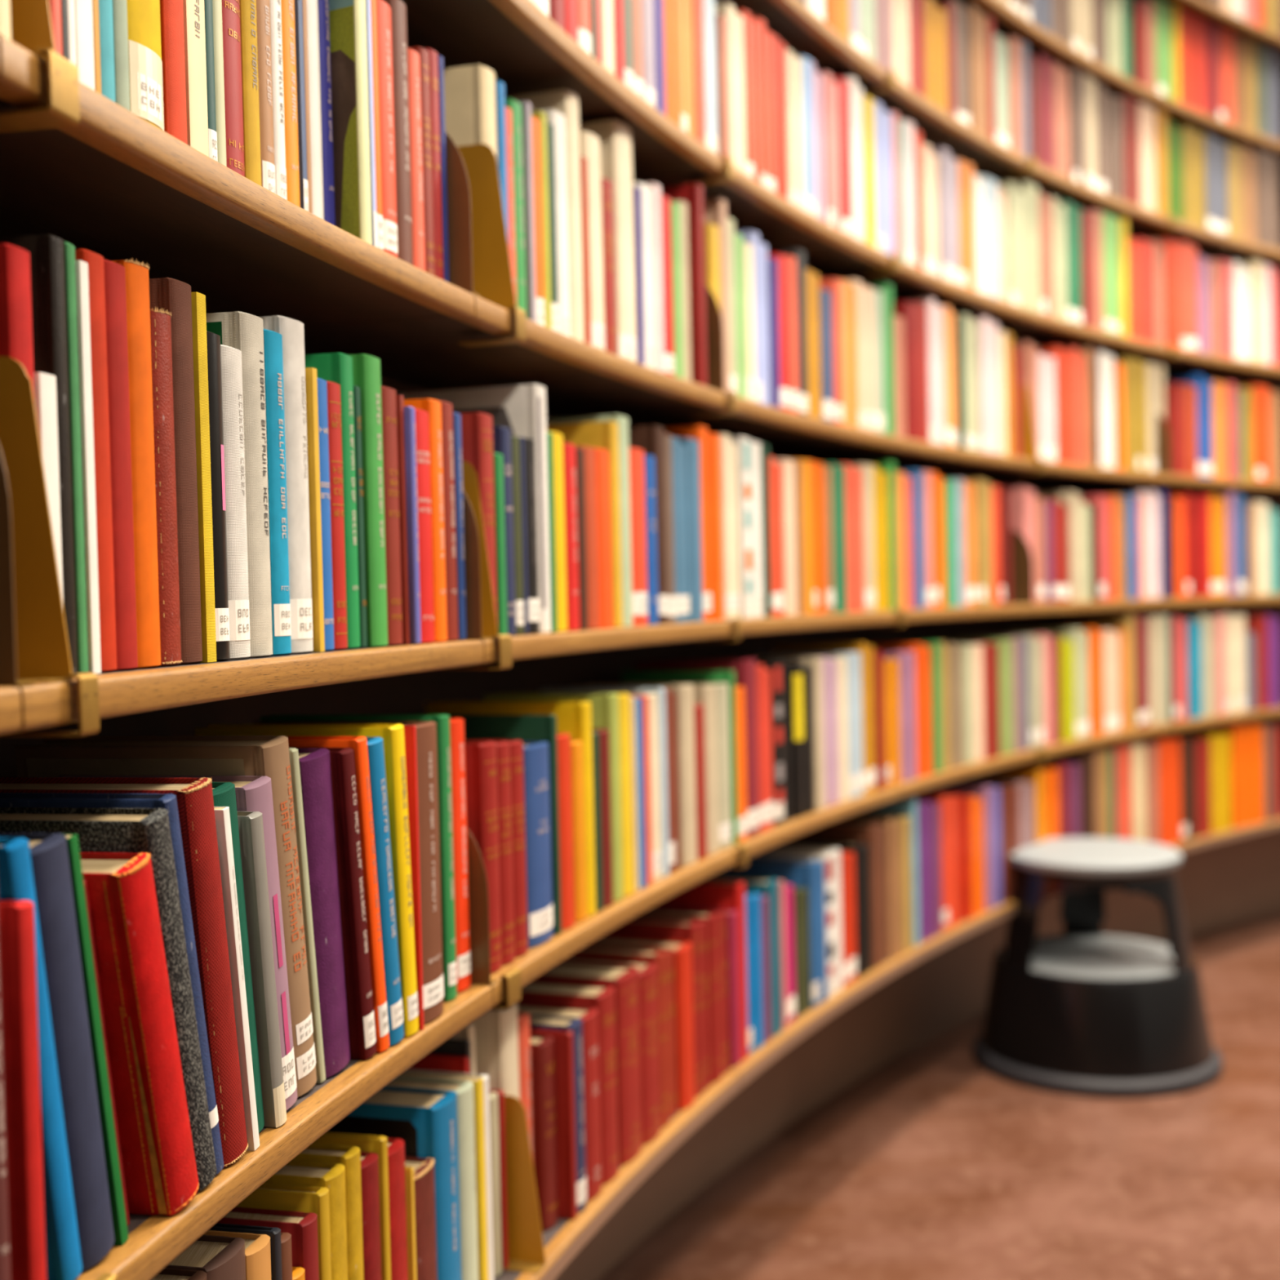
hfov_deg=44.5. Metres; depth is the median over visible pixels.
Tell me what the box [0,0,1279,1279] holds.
books
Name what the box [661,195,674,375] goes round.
book
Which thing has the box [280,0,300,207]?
book
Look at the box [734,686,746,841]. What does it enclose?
book
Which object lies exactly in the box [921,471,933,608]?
book
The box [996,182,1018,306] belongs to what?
book
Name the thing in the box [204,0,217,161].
book
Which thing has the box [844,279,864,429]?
book
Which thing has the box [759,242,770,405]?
book
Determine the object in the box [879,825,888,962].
book
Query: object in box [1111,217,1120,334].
book
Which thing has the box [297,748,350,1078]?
book
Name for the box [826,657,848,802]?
book
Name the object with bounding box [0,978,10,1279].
book
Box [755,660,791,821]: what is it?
book
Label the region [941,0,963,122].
book
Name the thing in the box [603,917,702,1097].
book
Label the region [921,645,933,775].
book
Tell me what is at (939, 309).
book
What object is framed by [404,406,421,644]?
book
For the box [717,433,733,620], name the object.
book
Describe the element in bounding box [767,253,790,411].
book
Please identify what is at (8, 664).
bookend
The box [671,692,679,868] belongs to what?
book
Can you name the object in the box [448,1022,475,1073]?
book
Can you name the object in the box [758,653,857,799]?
book
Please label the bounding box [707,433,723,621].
book
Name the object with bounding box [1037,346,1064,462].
book
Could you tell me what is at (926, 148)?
book
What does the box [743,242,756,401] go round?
book
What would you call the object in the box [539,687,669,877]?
book
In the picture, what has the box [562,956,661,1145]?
book
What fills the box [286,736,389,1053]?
book
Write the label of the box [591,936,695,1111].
book
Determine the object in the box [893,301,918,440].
book
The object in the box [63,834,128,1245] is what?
book
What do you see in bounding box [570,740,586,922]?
book
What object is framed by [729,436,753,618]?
book
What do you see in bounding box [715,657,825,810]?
book
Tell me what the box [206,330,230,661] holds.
book
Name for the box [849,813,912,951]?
book
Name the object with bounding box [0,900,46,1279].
book
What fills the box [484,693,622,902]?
book
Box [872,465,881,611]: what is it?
book
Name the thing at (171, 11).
book
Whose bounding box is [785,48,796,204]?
book
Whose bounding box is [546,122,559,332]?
book
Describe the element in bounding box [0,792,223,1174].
book
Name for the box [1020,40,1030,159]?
book
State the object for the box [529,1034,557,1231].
book
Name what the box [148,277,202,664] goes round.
book
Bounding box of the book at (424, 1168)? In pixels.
[404,1156,437,1279]
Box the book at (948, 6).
[934,0,956,118]
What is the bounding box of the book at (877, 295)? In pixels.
[871,288,885,434]
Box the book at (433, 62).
[423,47,444,280]
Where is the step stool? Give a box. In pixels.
[973,837,1222,1097]
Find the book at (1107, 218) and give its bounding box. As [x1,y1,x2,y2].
[1102,212,1113,333]
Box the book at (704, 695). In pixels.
[692,684,719,855]
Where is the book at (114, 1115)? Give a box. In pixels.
[83,880,129,1226]
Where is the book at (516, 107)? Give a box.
[504,98,526,318]
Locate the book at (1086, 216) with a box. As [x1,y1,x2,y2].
[1080,209,1093,328]
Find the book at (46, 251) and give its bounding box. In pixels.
[0,234,78,673]
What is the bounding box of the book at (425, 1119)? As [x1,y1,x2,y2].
[327,1085,461,1279]
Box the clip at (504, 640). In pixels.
[440,634,511,670]
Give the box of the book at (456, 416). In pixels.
[452,412,466,640]
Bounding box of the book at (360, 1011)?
[295,747,376,1060]
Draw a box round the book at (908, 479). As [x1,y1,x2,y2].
[904,475,915,609]
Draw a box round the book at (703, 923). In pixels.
[635,915,710,1089]
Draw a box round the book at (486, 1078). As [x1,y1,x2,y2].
[404,1068,493,1279]
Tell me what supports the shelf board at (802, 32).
attached to the wall
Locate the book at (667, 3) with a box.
[662,0,674,122]
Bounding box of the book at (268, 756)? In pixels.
[14,735,316,1097]
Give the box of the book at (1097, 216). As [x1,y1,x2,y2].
[1086,209,1104,330]
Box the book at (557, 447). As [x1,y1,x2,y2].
[546,431,567,632]
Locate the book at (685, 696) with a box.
[571,684,697,866]
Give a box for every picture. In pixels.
[743,442,750,470]
[744,484,751,499]
[744,509,751,528]
[745,549,752,569]
[746,578,753,596]
[774,666,782,691]
[774,703,782,717]
[775,726,782,743]
[776,762,783,781]
[777,787,783,805]
[826,857,832,881]
[826,889,833,904]
[826,910,833,926]
[827,941,834,959]
[828,964,835,979]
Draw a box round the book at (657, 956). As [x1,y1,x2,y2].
[569,945,669,1127]
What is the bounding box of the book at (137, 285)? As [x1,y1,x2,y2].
[112,258,160,669]
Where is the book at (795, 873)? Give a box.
[724,857,819,1007]
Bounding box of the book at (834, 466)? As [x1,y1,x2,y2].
[822,462,840,613]
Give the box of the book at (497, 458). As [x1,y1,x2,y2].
[493,453,507,635]
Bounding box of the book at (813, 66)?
[811,61,817,217]
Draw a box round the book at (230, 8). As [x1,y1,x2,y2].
[221,0,244,177]
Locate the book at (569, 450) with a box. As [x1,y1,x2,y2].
[562,442,579,631]
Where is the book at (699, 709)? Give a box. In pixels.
[693,704,706,859]
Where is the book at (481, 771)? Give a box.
[464,741,502,973]
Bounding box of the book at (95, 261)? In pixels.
[75,248,116,672]
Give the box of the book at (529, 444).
[521,436,539,634]
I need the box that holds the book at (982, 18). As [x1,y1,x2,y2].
[978,13,988,137]
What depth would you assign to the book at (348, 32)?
1.13 m
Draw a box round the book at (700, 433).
[663,425,711,621]
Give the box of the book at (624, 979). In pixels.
[533,961,642,1166]
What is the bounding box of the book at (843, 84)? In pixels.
[831,76,852,235]
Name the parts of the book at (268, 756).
panel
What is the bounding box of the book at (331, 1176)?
[264,1160,347,1279]
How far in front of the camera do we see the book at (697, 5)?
1.97 m
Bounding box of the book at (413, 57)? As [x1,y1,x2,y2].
[407,48,425,271]
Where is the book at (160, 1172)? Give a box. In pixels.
[80,852,199,1216]
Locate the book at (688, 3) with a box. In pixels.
[684,0,695,138]
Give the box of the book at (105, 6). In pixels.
[98,0,115,102]
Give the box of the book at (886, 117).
[882,111,893,256]
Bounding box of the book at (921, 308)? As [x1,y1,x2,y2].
[912,302,929,442]
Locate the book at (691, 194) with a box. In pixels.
[660,182,706,386]
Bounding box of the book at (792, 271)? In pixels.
[784,255,799,413]
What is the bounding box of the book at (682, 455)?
[679,444,689,622]
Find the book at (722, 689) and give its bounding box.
[626,682,731,849]
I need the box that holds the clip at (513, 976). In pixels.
[490,967,521,1009]
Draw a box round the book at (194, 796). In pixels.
[0,777,248,1167]
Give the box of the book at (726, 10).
[714,3,737,168]
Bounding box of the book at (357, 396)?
[352,385,367,648]
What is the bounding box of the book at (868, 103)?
[862,96,875,248]
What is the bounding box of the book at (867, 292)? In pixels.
[862,285,875,431]
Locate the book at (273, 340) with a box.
[262,328,291,656]
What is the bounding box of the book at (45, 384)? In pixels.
[33,372,63,607]
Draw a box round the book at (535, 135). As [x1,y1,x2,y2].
[531,115,545,326]
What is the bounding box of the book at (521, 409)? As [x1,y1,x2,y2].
[395,383,551,633]
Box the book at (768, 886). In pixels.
[705,875,781,1036]
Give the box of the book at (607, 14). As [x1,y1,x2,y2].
[601,0,614,75]
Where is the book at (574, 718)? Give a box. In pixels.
[425,701,595,916]
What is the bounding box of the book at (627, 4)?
[622,0,634,91]
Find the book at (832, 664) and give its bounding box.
[827,659,839,804]
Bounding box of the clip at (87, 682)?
[0,672,99,737]
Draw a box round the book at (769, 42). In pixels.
[765,31,775,192]
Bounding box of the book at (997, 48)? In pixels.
[994,33,1003,145]
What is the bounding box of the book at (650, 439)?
[628,425,667,624]
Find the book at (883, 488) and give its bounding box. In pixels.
[879,471,889,610]
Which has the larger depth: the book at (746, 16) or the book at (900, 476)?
the book at (900, 476)
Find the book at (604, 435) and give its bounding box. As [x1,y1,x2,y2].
[546,421,622,627]
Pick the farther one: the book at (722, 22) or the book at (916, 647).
the book at (916, 647)
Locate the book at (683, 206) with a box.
[672,200,691,382]
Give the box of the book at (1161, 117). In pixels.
[1155,110,1168,216]
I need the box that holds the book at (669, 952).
[588,942,676,1117]
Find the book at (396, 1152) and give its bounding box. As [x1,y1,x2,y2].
[386,1137,408,1279]
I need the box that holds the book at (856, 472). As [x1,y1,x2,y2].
[852,467,864,612]
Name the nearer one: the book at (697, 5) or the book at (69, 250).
the book at (69, 250)
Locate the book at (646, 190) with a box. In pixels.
[632,182,656,369]
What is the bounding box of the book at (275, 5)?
[269,0,286,199]
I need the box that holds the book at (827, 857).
[751,848,835,997]
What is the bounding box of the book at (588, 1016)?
[516,1002,601,1201]
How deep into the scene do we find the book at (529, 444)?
1.46 m
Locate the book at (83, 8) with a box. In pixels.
[74,0,94,90]
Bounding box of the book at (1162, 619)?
[1152,614,1168,724]
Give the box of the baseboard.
[554,827,1279,1279]
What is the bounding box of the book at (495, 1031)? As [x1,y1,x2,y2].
[471,1003,519,1099]
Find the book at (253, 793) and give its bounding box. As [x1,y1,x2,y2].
[58,775,297,1110]
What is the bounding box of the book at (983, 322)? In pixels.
[969,315,991,453]
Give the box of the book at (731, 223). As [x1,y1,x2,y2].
[726,217,737,396]
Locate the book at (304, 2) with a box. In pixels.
[302,0,312,213]
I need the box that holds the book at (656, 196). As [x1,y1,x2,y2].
[644,182,664,372]
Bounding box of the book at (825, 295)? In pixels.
[818,288,834,422]
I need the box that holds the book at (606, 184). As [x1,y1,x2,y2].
[600,177,616,355]
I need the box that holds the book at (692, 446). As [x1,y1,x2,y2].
[679,437,703,622]
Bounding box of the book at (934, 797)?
[905,791,948,929]
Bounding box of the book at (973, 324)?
[969,319,979,451]
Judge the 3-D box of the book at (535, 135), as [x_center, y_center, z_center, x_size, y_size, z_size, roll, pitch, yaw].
[-0.168,-0.402,1.548,0.151,0.211,0.025,-1,2,19]
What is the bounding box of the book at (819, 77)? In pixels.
[815,71,825,221]
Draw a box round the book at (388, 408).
[381,386,402,646]
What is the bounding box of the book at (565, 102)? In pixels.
[504,89,584,342]
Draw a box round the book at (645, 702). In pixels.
[629,694,653,885]
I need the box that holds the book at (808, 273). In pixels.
[805,268,814,417]
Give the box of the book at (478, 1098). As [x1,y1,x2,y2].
[399,1071,488,1279]
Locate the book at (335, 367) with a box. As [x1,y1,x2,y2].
[304,352,359,648]
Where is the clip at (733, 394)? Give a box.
[691,390,736,417]
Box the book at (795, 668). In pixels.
[788,662,804,817]
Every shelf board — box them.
[0,34,475,326]
[0,640,484,731]
[0,685,22,734]
[75,983,493,1279]
[303,294,725,417]
[400,0,720,180]
[471,848,735,1007]
[481,620,730,663]
[493,1071,740,1279]
[555,392,893,453]
[632,156,890,274]
[712,610,896,636]
[714,0,886,86]
[723,786,899,864]
[727,957,902,1088]
[768,435,1032,473]
[817,254,1030,321]
[858,71,1027,175]
[888,749,1036,798]
[892,898,1015,970]
[895,604,1034,622]
[933,0,1025,32]
[937,458,1171,488]
[979,158,1168,231]
[994,17,1166,106]
[994,309,1169,358]
[1029,723,1174,759]
[1034,598,1173,613]
[1043,844,1176,901]
[1077,474,1279,493]
[1127,216,1279,266]
[1131,346,1279,384]
[1151,96,1279,159]
[1164,0,1279,49]
[1167,706,1279,731]
[1168,817,1279,853]
[1172,594,1279,607]
[1235,378,1279,392]
[1241,491,1279,497]
[1271,265,1279,271]
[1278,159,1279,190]
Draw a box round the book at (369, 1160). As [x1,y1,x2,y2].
[360,1151,382,1279]
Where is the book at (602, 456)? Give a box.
[591,447,613,629]
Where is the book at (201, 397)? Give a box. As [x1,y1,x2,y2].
[191,292,216,662]
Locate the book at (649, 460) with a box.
[644,454,657,625]
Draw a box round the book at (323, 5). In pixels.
[317,0,335,226]
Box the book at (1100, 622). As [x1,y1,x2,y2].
[1061,615,1136,728]
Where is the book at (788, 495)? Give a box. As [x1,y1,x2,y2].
[773,458,796,616]
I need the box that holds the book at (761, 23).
[752,17,768,188]
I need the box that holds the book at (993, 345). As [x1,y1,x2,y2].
[989,320,999,454]
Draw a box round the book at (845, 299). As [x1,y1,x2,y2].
[836,279,851,426]
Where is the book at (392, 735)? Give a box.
[195,724,418,1037]
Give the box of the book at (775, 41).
[772,34,781,195]
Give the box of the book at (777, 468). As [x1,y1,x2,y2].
[773,463,783,617]
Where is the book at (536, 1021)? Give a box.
[528,1013,586,1213]
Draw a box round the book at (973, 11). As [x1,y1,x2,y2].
[964,4,981,133]
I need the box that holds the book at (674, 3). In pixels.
[671,0,681,128]
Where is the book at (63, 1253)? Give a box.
[0,837,82,1279]
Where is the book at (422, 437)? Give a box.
[414,408,434,644]
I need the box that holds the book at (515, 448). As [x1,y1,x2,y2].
[511,435,524,635]
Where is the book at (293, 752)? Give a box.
[288,747,325,1084]
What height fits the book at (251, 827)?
0.199 m
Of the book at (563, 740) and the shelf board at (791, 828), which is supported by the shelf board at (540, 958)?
the book at (563, 740)
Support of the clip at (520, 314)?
attached to the shelf board at (578, 378)
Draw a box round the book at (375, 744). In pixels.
[365,737,404,1046]
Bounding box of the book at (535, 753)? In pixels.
[522,741,553,948]
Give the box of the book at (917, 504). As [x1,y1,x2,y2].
[895,469,924,608]
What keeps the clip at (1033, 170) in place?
attached to the shelf board at (1051, 183)
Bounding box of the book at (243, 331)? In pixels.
[205,311,272,657]
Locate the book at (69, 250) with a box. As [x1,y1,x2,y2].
[63,241,88,673]
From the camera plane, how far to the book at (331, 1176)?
1.09 m
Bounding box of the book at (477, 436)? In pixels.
[458,412,497,629]
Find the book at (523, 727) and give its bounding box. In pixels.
[447,714,561,934]
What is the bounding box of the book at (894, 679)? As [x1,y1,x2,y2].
[883,658,901,784]
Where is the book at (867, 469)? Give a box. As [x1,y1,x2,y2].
[850,463,875,611]
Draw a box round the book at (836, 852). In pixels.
[769,844,843,991]
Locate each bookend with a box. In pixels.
[0,355,73,682]
[0,448,35,685]
[9,0,55,62]
[444,131,479,296]
[456,143,515,313]
[462,460,498,639]
[462,489,488,639]
[466,828,497,985]
[502,1094,546,1273]
[704,283,728,393]
[1010,529,1036,604]
[1021,383,1037,459]
[1155,412,1173,474]
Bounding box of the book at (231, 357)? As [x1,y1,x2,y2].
[220,344,250,660]
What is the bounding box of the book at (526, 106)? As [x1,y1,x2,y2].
[518,100,536,322]
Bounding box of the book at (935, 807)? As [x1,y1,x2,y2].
[931,803,942,935]
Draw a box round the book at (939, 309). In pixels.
[935,304,945,445]
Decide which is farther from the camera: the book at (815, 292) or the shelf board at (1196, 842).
the shelf board at (1196, 842)
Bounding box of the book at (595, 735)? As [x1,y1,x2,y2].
[591,731,603,911]
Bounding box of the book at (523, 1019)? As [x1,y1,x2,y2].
[517,1012,533,1163]
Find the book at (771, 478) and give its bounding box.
[768,456,777,617]
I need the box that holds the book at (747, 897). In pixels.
[745,894,752,1053]
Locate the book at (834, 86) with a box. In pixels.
[831,81,840,230]
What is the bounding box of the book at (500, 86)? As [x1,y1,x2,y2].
[495,80,508,245]
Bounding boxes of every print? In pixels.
[141,81,159,111]
[220,615,228,634]
[238,608,248,632]
[268,169,275,192]
[280,173,286,193]
[281,610,290,629]
[282,1058,294,1090]
[300,607,311,631]
[300,1019,311,1039]
[302,1050,314,1072]
[368,1017,375,1039]
[382,1008,388,1026]
[388,226,396,245]
[395,1004,402,1021]
[411,999,417,1014]
[428,982,440,1002]
[462,956,470,972]
[532,603,538,617]
[539,911,551,929]
[563,317,569,331]
[580,1181,586,1199]
[596,328,604,343]
[626,340,635,355]
[629,75,633,88]
[639,597,646,610]
[648,347,655,363]
[656,854,661,868]
[724,825,731,837]
[751,382,755,394]
[752,811,759,824]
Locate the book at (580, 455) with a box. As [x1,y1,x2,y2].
[575,448,588,630]
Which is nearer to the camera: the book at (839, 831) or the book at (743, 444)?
the book at (743, 444)
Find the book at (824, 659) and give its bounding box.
[821,657,830,806]
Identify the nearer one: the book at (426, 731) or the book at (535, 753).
the book at (426, 731)
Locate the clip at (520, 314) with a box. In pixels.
[458,306,525,346]
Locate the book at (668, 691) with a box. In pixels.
[664,688,675,873]
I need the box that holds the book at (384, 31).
[376,0,397,257]
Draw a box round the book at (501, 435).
[492,426,515,635]
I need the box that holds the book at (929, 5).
[923,0,936,105]
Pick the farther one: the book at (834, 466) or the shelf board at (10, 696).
the book at (834, 466)
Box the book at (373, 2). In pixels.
[370,0,383,250]
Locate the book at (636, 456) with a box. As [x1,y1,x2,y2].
[628,447,647,626]
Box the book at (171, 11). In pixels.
[160,0,187,144]
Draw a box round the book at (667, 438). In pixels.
[663,433,675,623]
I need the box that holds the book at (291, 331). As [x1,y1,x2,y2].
[258,315,313,653]
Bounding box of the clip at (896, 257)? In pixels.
[863,252,899,276]
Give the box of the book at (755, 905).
[745,892,763,1048]
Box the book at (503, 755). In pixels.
[493,741,515,965]
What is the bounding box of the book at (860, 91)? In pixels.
[857,86,865,242]
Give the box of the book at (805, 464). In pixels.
[790,459,813,615]
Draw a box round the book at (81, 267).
[75,260,101,673]
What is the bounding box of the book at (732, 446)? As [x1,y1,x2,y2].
[729,443,739,618]
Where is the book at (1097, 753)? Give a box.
[1064,748,1103,837]
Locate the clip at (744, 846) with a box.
[728,843,748,868]
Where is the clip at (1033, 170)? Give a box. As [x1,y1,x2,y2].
[1004,155,1035,177]
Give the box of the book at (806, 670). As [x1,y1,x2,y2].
[802,666,814,814]
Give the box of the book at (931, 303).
[892,297,937,444]
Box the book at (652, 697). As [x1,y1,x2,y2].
[627,693,662,881]
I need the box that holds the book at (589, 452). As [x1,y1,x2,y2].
[575,445,599,630]
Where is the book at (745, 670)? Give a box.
[635,659,759,837]
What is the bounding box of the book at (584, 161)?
[579,155,591,345]
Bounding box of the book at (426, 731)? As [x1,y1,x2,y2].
[253,720,444,1024]
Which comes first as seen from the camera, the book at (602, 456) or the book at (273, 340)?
the book at (273, 340)
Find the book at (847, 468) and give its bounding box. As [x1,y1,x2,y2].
[836,463,854,613]
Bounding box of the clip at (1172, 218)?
[1148,214,1175,232]
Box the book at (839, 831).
[791,820,881,968]
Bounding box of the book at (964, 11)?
[960,4,969,125]
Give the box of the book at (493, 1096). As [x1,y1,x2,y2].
[488,1092,502,1277]
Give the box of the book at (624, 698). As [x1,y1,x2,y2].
[616,693,633,896]
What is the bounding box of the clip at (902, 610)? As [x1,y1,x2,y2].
[870,608,905,626]
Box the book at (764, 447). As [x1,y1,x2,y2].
[760,444,772,617]
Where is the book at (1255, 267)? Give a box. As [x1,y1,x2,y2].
[1240,260,1262,363]
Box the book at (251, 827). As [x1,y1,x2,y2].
[236,811,286,1128]
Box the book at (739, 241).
[734,233,746,399]
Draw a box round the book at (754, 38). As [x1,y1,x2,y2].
[751,18,760,182]
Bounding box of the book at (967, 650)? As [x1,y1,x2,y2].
[955,644,974,764]
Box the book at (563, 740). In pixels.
[556,733,574,930]
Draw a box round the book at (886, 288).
[862,282,894,435]
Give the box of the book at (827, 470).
[822,465,834,613]
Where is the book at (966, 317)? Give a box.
[955,313,971,449]
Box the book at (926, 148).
[921,142,933,273]
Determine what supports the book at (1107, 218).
on the shelf board at (1041, 330)
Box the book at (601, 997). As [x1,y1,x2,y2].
[506,980,618,1185]
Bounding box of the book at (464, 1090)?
[386,1075,478,1279]
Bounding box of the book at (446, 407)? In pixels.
[439,400,458,641]
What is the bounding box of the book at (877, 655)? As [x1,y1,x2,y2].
[873,651,885,790]
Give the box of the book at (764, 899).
[760,894,771,1043]
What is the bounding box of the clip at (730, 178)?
[687,154,733,186]
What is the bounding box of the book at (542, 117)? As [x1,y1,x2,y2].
[531,111,551,328]
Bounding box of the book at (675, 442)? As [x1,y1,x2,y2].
[671,436,683,623]
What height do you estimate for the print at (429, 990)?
0.010 m
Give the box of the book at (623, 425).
[546,414,632,626]
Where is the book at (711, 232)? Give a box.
[703,222,720,311]
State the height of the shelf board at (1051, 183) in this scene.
0.021 m
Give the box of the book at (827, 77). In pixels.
[818,71,835,226]
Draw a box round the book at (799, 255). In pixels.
[767,248,808,416]
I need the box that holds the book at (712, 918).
[638,908,721,1083]
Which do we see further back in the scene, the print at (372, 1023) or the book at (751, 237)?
the book at (751, 237)
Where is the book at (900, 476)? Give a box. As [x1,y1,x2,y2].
[895,471,906,609]
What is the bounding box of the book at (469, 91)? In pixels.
[443,64,497,160]
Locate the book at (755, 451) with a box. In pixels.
[750,440,764,617]
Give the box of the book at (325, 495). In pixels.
[316,377,334,651]
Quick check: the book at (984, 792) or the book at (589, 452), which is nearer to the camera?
the book at (589, 452)
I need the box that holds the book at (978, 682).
[955,644,984,761]
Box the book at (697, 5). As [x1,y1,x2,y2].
[692,0,706,146]
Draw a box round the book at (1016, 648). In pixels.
[942,637,1022,752]
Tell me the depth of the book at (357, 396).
1.15 m
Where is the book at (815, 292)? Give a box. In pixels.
[811,272,822,419]
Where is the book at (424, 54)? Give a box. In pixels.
[407,46,435,275]
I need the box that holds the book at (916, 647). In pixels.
[866,643,924,777]
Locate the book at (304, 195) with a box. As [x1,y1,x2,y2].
[293,0,308,211]
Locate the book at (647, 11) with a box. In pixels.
[641,0,655,107]
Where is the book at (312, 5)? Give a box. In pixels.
[306,0,324,219]
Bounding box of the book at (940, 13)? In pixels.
[934,6,947,112]
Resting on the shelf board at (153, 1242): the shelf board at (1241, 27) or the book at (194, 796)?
the book at (194, 796)
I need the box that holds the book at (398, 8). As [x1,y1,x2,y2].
[382,0,413,265]
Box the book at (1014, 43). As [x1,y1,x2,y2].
[1000,35,1022,155]
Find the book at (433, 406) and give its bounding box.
[404,398,447,642]
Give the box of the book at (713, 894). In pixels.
[657,879,748,1060]
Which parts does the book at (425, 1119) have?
panel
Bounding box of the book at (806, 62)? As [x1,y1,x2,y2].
[796,55,813,215]
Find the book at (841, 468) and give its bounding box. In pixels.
[838,465,847,613]
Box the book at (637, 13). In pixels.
[631,0,644,98]
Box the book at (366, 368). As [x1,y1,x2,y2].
[348,354,387,647]
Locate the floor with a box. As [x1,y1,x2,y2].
[599,911,1279,1279]
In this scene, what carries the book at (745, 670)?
on the shelf board at (791, 828)
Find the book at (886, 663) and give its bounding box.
[883,659,890,786]
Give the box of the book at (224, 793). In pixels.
[211,782,264,1133]
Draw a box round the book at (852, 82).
[842,75,860,239]
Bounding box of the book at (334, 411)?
[325,380,347,650]
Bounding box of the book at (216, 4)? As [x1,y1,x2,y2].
[212,0,226,166]
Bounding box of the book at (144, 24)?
[126,0,164,130]
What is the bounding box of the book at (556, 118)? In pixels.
[531,109,570,337]
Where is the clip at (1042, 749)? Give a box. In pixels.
[1026,746,1046,762]
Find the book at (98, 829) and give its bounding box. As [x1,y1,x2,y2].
[0,807,216,1192]
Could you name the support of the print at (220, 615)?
on the book at (213, 340)
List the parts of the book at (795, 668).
spine panel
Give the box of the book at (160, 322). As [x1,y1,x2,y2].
[150,307,182,666]
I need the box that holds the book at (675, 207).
[670,200,684,379]
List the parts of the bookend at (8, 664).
upright plate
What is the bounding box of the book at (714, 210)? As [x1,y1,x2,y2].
[702,198,730,394]
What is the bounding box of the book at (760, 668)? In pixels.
[755,664,767,832]
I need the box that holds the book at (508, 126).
[505,106,516,306]
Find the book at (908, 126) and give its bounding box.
[898,119,916,266]
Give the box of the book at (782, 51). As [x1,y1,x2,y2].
[778,41,788,199]
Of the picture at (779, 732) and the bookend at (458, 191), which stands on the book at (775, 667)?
the picture at (779, 732)
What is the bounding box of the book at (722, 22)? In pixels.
[715,13,731,159]
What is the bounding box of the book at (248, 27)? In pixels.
[239,0,261,186]
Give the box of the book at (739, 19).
[734,13,746,173]
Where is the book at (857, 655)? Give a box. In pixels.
[783,652,863,795]
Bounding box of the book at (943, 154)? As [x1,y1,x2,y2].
[931,147,951,281]
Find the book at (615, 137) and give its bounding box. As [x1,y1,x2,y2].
[578,119,636,362]
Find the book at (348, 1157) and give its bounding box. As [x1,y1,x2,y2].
[292,1143,364,1279]
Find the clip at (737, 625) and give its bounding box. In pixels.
[695,617,740,641]
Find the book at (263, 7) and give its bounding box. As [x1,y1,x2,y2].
[256,0,275,193]
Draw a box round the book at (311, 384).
[305,367,324,652]
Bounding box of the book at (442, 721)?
[260,714,457,1002]
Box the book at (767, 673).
[764,669,773,828]
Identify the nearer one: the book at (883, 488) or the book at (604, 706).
the book at (604, 706)
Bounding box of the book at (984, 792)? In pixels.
[920,783,994,910]
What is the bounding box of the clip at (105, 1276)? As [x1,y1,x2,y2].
[96,1273,117,1279]
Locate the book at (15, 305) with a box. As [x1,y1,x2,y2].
[0,243,35,404]
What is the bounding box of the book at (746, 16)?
[734,9,754,178]
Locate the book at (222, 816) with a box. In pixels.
[213,806,259,1151]
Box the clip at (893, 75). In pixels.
[862,69,896,96]
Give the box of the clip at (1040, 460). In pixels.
[1013,457,1043,474]
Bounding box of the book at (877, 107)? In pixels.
[873,100,884,252]
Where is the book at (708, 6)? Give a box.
[702,0,718,155]
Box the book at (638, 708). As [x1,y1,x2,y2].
[635,697,645,888]
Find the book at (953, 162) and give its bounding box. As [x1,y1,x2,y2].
[950,157,959,284]
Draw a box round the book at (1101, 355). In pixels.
[1097,351,1106,467]
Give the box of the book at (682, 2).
[679,0,688,133]
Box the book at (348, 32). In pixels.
[328,0,372,244]
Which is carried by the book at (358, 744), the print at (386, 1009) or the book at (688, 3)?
the print at (386, 1009)
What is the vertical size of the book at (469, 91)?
0.227 m
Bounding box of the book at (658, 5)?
[653,0,666,116]
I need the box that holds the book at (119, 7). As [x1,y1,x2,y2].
[112,0,130,111]
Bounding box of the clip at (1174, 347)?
[1150,344,1177,360]
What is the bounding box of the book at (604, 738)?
[591,728,613,907]
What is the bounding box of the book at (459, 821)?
[449,717,471,992]
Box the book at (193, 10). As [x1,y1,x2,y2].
[182,0,208,156]
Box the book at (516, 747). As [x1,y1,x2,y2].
[464,739,528,957]
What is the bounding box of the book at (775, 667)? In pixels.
[755,661,784,826]
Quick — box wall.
[0,190,1279,875]
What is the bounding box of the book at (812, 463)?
[808,460,817,614]
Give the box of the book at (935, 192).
[931,154,939,276]
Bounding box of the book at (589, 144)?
[579,130,604,350]
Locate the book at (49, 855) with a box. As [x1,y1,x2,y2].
[0,832,114,1271]
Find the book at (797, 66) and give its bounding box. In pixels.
[793,56,804,209]
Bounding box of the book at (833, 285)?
[818,278,843,424]
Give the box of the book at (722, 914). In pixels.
[650,906,729,1074]
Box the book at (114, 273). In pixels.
[103,259,137,671]
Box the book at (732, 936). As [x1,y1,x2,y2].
[655,904,741,1066]
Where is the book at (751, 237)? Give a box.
[734,231,762,403]

